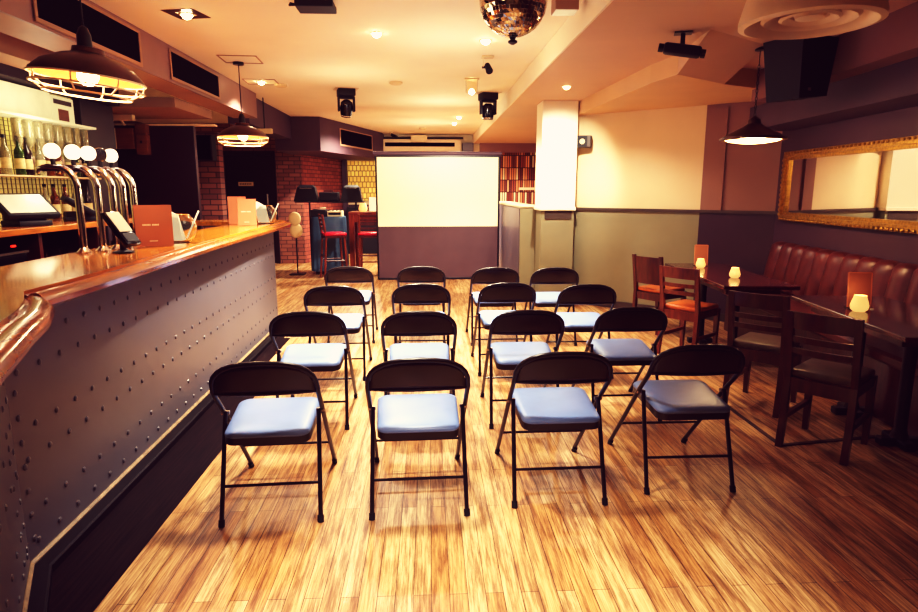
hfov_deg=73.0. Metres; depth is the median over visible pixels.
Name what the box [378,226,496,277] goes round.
drape
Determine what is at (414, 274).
folding chair
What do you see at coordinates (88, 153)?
tap
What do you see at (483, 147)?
trim
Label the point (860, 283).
menu stand
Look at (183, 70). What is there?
wall vent
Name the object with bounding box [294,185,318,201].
lampshade
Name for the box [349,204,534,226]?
trim
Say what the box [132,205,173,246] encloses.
booklet
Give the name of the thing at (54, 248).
beer glass
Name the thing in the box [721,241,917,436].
banquette
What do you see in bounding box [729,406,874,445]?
trim
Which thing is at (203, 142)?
grille
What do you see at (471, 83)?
ceiling spotlight
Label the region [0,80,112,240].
wall
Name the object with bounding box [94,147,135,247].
tap
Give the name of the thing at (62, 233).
bar shelf
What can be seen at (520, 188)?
trim
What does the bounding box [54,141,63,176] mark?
bottle
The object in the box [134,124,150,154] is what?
wall box
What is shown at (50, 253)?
beer glass
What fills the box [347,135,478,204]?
wall
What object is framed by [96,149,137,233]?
tap
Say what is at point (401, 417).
folding chair
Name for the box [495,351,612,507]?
folding chair
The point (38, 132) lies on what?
wall optic
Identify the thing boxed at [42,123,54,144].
wall optic
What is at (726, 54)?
slope
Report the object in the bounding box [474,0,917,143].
ceiling
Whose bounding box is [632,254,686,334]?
wooden chair
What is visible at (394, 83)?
smoke detector
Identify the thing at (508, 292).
folding chair
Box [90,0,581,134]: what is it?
ceiling
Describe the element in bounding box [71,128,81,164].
wall optic
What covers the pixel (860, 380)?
wooden chair
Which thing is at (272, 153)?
trim
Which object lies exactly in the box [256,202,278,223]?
glass bowl
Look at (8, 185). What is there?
display rack
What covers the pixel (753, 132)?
pendant lamp
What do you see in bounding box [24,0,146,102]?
pendant lamp
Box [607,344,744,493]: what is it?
folding chair
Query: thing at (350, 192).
lampshade
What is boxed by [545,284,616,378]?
folding chair
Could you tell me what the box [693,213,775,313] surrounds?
wainscoting
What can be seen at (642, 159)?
wall
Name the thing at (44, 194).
bottle
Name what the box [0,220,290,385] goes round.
countertop
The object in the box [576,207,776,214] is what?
trim
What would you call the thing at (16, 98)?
light panel
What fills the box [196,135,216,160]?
wall speaker
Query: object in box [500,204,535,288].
wall partition
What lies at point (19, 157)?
bottle
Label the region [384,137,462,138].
ceiling pipe
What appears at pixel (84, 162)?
bottle
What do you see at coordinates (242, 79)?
recessed light
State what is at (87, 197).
bottle
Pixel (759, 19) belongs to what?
ceiling vent
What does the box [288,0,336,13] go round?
ceiling projector
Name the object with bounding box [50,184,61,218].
bottle
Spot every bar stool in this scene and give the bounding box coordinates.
[318,214,347,279]
[358,214,376,266]
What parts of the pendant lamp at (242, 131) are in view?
cord, lamp shade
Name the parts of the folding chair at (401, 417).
leg, frame, backrest, leg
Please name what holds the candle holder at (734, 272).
on the pub table at (716, 276)
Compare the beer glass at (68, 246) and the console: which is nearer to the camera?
the beer glass at (68, 246)
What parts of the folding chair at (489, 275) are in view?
leg, backrest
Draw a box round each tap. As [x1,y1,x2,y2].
[35,143,92,253]
[56,145,111,251]
[74,146,119,249]
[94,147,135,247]
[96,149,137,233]
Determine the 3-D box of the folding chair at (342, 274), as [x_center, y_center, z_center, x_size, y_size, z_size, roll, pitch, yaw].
[-1.094,-0.057,6.368,0.481,0.789,0.689,-1,11,-5]
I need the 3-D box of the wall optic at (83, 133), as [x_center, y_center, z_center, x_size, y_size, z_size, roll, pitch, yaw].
[-3.552,-1.488,5.890,0.072,0.360,0.070,-1,11,-3]
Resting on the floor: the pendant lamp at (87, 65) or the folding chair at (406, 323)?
the folding chair at (406, 323)
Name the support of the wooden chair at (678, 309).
on the floor
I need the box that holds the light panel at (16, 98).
[0,80,51,118]
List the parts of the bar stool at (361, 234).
leg, leg, seat, seat frame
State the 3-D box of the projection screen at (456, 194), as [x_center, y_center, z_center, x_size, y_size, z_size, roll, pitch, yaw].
[-0.351,-1.501,10.404,2.120,2.124,0.085,-1,11,-3]
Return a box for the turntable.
[311,209,327,216]
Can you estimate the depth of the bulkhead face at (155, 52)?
5.39 m
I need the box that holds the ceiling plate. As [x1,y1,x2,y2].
[161,8,209,18]
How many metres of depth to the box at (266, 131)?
8.93 m
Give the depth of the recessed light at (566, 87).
6.65 m
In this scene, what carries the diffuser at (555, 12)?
attached to the box light at (558, 7)
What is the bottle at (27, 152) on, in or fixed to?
on the glass shelf at (1, 175)
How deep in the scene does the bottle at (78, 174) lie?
5.75 m
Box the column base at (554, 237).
[534,210,573,291]
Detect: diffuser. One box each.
[552,9,577,15]
[726,138,780,143]
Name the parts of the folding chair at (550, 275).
frame, backrest, leg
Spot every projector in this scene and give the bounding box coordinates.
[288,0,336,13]
[658,30,705,58]
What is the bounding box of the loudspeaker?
[763,36,838,102]
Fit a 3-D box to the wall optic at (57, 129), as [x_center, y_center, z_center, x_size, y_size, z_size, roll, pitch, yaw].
[-3.531,-1.411,5.477,0.072,0.360,0.070,-1,11,-3]
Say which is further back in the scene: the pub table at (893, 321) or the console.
the console
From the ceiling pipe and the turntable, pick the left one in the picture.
the turntable
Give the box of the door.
[224,155,275,262]
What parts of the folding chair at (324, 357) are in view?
leg, backrest, leg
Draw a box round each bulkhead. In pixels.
[0,12,253,117]
[228,98,291,138]
[749,57,917,130]
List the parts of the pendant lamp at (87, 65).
cord, lamp shade, bulb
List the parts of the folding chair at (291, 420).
leg, backrest, frame, leg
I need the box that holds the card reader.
[101,211,140,253]
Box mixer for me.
[327,209,343,216]
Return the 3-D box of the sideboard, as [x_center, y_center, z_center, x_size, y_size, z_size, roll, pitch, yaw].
[-2.274,-1.826,14.925,0.770,1.100,0.400,-1,11,-3]
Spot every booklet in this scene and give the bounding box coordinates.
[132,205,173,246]
[227,196,245,223]
[237,199,256,225]
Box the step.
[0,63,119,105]
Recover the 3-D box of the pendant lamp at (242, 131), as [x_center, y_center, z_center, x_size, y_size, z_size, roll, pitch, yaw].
[-2.285,-2.113,6.498,0.524,0.833,0.524,-1,11,-3]
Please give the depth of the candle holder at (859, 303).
3.86 m
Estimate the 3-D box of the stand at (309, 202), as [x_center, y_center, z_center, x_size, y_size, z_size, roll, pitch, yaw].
[-2.398,-1.314,11.674,1.260,1.290,0.260,-1,11,-3]
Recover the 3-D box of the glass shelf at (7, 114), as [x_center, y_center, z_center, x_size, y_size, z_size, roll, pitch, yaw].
[-3.465,-1.353,4.106,0.180,0.020,3.700,-1,11,-3]
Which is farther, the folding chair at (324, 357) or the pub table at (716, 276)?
the pub table at (716, 276)
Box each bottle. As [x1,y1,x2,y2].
[0,134,12,174]
[13,137,26,174]
[21,119,33,154]
[23,137,34,174]
[35,144,46,175]
[42,184,52,219]
[45,156,55,175]
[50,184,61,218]
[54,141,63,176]
[61,184,71,216]
[64,155,70,176]
[71,185,75,210]
[76,158,80,176]
[80,157,87,176]
[83,185,92,215]
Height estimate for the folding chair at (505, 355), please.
0.789 m
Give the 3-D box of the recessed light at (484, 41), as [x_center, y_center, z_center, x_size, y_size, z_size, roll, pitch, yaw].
[0.235,-2.327,5.474,0.110,0.036,0.110,-1,11,-3]
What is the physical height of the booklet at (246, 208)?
0.250 m
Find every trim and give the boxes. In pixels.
[114,124,216,126]
[223,151,280,263]
[342,160,348,238]
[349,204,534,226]
[479,143,535,152]
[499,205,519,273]
[500,201,534,206]
[519,187,534,189]
[534,206,575,210]
[544,211,571,218]
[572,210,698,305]
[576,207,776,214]
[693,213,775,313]
[701,107,728,209]
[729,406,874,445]
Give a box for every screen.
[0,194,60,226]
[60,196,95,220]
[373,151,501,279]
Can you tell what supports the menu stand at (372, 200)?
on the table at (353, 215)
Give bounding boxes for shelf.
[0,110,95,129]
[0,174,101,179]
[0,214,132,265]
[295,201,364,202]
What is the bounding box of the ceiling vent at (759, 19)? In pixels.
[738,0,889,39]
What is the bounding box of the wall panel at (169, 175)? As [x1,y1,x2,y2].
[114,126,202,229]
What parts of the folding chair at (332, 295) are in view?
backrest, leg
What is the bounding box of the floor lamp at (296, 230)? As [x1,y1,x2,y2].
[289,212,305,274]
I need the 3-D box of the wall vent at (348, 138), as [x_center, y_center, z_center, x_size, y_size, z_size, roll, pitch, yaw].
[-2.114,-3.443,12.881,0.012,0.330,1.760,2,11,13]
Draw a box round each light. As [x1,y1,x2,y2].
[113,114,134,125]
[179,12,193,19]
[333,87,358,117]
[370,31,382,37]
[411,135,426,141]
[475,91,501,119]
[480,39,491,44]
[551,0,578,15]
[562,85,570,89]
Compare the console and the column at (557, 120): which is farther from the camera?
the console
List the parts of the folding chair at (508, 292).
leg, backrest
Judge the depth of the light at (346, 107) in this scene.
8.07 m
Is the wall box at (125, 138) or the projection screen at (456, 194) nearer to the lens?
the wall box at (125, 138)
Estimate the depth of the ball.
3.30 m
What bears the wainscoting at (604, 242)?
attached to the wall at (642, 159)
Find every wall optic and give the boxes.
[10,117,22,146]
[21,119,35,164]
[32,121,44,148]
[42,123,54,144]
[52,125,64,164]
[62,126,72,147]
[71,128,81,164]
[79,129,88,147]
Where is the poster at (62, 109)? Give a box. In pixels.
[49,94,74,123]
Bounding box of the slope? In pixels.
[678,29,762,83]
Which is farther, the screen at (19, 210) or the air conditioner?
the air conditioner
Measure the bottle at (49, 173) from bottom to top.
0.305 m
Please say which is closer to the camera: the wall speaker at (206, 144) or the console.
the wall speaker at (206, 144)
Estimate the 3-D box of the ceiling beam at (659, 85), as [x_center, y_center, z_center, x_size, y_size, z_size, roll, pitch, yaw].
[2.483,-2.277,6.624,1.840,0.160,3.000,-1,11,-3]
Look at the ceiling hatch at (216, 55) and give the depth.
6.21 m
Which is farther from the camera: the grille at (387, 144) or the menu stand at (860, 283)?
the grille at (387, 144)
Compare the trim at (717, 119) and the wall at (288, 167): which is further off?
the wall at (288, 167)
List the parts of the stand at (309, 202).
post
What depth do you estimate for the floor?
2.91 m
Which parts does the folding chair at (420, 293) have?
backrest, leg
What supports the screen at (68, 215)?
on the bar shelf at (62, 233)
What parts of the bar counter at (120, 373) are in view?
panel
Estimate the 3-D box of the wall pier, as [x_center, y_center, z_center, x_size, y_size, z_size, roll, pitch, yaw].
[-3.742,-1.428,9.426,0.360,2.340,0.200,-1,11,-3]
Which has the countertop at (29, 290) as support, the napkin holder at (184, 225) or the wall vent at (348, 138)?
the napkin holder at (184, 225)
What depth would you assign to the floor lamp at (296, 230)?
11.01 m
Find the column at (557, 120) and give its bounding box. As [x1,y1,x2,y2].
[535,100,578,206]
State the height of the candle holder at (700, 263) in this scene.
0.088 m
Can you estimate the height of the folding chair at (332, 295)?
0.789 m
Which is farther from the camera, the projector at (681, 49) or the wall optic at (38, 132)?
the wall optic at (38, 132)
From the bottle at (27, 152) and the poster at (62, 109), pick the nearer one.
the bottle at (27, 152)
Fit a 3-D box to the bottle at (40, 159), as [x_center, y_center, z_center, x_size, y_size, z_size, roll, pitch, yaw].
[-3.515,-1.247,5.203,0.074,0.305,0.072,-1,11,-3]
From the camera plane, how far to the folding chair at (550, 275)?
5.95 m
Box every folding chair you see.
[209,361,336,527]
[269,311,357,429]
[303,285,372,380]
[325,266,377,343]
[365,358,469,520]
[381,311,456,395]
[391,283,450,359]
[397,266,445,343]
[465,267,518,345]
[471,282,535,375]
[480,310,564,428]
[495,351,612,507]
[524,267,578,345]
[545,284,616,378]
[571,307,667,420]
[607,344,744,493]
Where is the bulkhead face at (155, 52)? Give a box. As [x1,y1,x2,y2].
[0,0,256,117]
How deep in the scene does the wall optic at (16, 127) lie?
4.89 m
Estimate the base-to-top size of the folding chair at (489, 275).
0.789 m
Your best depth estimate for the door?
12.53 m
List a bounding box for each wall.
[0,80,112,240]
[72,98,120,215]
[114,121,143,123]
[144,123,305,262]
[301,155,342,262]
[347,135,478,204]
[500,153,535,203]
[575,102,782,210]
[751,1,917,101]
[773,106,917,295]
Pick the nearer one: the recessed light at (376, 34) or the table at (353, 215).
the recessed light at (376, 34)
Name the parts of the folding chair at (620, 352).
leg, backrest, leg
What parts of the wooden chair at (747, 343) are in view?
leg, leg, rail, rail, leg, leg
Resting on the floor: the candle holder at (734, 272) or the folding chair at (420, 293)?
the folding chair at (420, 293)
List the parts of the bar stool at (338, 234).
leg, leg, seat, seat frame, leg, leg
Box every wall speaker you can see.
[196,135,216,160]
[577,135,591,147]
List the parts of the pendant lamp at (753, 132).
lamp shade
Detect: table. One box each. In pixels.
[348,211,375,265]
[665,263,799,343]
[791,295,917,451]
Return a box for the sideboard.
[347,207,376,253]
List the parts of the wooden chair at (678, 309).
leg, rail, rail, leg, leg, rail, leg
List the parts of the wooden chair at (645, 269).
leg, panel, rail, leg, rail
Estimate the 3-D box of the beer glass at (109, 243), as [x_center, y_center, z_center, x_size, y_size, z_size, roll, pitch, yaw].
[-3.137,-0.524,5.571,0.080,0.120,0.078,-1,11,-3]
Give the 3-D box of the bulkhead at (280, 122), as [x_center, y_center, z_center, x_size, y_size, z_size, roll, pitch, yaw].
[-3.099,-2.956,9.824,0.290,0.398,2.680,-1,11,-3]
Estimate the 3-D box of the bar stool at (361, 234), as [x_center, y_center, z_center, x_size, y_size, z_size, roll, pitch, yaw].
[-1.528,-1.039,10.716,0.419,1.104,0.428,-1,11,-3]
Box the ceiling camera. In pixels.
[389,132,397,138]
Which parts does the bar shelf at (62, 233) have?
cash drawer, shelf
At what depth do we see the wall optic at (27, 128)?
5.03 m
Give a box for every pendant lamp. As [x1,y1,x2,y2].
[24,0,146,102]
[217,61,268,146]
[719,46,787,143]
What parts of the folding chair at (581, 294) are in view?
frame, backrest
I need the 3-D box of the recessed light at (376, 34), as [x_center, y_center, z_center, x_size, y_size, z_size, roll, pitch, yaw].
[-0.693,-2.280,5.222,0.110,0.036,0.110,-1,11,-3]
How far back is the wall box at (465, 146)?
14.69 m
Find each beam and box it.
[473,0,612,142]
[578,56,757,114]
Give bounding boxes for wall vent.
[32,0,142,66]
[168,48,220,99]
[340,128,372,150]
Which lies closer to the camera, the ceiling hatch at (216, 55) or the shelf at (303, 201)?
the ceiling hatch at (216, 55)
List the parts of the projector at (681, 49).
knob, mount plate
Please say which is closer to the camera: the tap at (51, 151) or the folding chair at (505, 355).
the tap at (51, 151)
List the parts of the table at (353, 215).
leg, leg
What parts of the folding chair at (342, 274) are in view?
backrest, leg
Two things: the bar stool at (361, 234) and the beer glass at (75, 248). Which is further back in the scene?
the bar stool at (361, 234)
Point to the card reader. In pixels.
(127, 238)
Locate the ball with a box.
[479,0,546,44]
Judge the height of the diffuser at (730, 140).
0.035 m
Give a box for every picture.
[58,109,69,121]
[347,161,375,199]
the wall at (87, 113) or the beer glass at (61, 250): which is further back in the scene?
the wall at (87, 113)
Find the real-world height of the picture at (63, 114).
0.100 m
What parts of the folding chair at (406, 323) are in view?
leg, backrest, leg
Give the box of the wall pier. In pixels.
[196,132,227,228]
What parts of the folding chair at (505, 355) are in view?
leg, frame, backrest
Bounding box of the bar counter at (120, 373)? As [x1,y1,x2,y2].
[0,232,277,611]
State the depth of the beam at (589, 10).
5.35 m
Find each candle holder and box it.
[359,203,366,211]
[696,258,705,267]
[729,267,740,277]
[850,294,868,311]
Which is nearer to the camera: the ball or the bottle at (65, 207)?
the ball
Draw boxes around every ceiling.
[0,32,99,86]
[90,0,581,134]
[109,97,211,118]
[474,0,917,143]
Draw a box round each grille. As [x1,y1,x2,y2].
[196,136,210,158]
[385,142,454,146]
[577,136,586,146]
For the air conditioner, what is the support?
attached to the wall at (466, 138)
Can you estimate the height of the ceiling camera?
0.152 m
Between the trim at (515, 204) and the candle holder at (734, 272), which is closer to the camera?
the candle holder at (734, 272)
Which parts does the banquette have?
seat, backrest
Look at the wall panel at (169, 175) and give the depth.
7.65 m
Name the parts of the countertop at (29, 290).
rounded moulding, moulding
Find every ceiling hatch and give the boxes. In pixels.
[216,55,263,63]
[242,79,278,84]
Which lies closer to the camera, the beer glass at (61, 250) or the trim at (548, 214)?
the beer glass at (61, 250)
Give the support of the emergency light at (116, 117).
attached to the ceiling at (146, 107)
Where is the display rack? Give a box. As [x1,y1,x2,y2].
[0,93,80,221]
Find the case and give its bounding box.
[319,190,339,200]
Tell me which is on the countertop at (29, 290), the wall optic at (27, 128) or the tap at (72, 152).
the tap at (72, 152)
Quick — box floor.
[49,254,917,611]
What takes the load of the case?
on the stand at (309, 202)
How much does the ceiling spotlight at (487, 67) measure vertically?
0.176 m
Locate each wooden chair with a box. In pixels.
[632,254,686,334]
[656,265,720,353]
[721,290,802,417]
[775,310,877,465]
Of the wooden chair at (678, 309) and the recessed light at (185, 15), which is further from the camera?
the wooden chair at (678, 309)
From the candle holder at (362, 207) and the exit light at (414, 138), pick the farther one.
the exit light at (414, 138)
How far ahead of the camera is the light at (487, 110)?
8.42 m
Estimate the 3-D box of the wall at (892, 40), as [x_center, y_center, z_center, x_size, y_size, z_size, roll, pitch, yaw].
[2.925,-1.255,1.466,0.596,0.268,9.034,0,11,2]
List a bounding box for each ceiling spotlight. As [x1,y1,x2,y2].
[464,78,478,94]
[481,55,493,73]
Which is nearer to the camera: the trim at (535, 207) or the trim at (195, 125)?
the trim at (195, 125)
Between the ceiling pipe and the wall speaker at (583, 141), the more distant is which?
the ceiling pipe
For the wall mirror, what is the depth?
5.21 m
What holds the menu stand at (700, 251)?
on the pub table at (716, 276)
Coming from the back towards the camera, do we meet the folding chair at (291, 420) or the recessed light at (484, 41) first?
the recessed light at (484, 41)
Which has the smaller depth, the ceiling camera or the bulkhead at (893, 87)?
the bulkhead at (893, 87)
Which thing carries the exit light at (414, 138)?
hanging from the ceiling at (430, 47)
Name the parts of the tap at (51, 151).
spout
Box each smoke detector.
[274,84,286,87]
[389,81,402,85]
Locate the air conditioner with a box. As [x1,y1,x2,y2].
[383,139,460,150]
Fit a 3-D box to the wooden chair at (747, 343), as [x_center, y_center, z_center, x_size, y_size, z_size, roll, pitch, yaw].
[2.134,0.294,4.342,0.380,0.825,0.483,10,14,42]
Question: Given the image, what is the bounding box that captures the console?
[311,216,348,273]
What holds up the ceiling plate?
attached to the ceiling at (430, 47)
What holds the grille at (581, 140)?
attached to the wall speaker at (583, 141)
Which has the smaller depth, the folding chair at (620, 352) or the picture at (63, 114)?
the folding chair at (620, 352)
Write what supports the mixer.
on the console
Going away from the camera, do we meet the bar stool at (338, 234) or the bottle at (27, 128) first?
the bottle at (27, 128)
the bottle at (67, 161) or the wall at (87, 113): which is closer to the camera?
the bottle at (67, 161)
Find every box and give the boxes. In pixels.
[114,128,136,148]
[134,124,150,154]
[259,98,272,133]
[462,143,473,150]
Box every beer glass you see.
[44,250,55,256]
[53,247,63,255]
[58,248,69,254]
[67,244,77,252]
[73,245,79,251]
[107,241,113,245]
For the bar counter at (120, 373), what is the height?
1.090 m
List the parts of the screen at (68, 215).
stem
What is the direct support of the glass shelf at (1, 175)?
attached to the display rack
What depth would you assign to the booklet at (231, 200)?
6.15 m
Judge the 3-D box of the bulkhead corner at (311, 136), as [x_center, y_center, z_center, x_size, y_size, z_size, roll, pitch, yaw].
[-2.557,-3.452,13.018,1.710,0.598,3.680,-1,11,-3]
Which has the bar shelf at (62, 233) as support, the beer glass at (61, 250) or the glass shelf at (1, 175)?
the beer glass at (61, 250)
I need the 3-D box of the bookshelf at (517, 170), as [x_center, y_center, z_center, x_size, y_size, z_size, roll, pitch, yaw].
[1.268,-3.112,15.139,1.450,1.230,0.045,-1,11,-3]
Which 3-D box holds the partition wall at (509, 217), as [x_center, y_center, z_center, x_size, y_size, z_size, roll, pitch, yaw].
[0.752,-0.962,9.845,0.014,1.230,2.750,-1,11,-3]
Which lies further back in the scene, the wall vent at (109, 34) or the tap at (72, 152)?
the wall vent at (109, 34)
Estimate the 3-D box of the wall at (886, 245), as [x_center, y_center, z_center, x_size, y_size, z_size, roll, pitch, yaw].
[3.299,-0.264,1.954,0.120,2.800,9.657,0,11,2]
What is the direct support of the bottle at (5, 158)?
on the glass shelf at (1, 175)
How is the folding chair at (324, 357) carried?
on the floor
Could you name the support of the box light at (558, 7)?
attached to the ceiling at (430, 47)
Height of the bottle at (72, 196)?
0.305 m
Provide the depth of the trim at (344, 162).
14.79 m
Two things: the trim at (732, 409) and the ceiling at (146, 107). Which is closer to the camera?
the trim at (732, 409)
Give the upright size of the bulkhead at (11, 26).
0.328 m
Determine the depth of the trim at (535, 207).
7.96 m
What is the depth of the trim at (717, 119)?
6.99 m
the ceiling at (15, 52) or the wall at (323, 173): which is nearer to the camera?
the ceiling at (15, 52)
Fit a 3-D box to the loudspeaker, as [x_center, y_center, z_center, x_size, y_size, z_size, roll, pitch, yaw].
[2.506,-1.747,4.586,0.360,0.447,0.340,-4,11,-22]
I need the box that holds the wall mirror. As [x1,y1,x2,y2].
[777,135,917,233]
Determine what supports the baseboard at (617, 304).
attached to the wall at (642, 159)
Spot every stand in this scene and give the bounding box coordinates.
[295,201,364,268]
[369,197,375,211]
[694,245,707,265]
[844,272,873,308]
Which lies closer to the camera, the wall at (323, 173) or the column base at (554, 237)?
the column base at (554, 237)
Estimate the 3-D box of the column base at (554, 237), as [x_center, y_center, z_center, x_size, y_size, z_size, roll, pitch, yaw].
[1.264,-0.660,8.312,0.430,1.240,0.400,-1,11,-3]
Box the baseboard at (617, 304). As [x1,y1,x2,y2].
[592,301,724,321]
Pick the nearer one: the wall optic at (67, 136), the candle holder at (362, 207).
the wall optic at (67, 136)
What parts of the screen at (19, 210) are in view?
stem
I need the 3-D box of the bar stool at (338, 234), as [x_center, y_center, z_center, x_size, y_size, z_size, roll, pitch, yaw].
[-2.158,-1.024,10.635,0.428,1.104,0.419,-4,11,-22]
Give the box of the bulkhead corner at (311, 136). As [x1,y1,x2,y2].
[275,116,383,159]
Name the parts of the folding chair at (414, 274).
frame, backrest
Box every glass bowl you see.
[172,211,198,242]
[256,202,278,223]

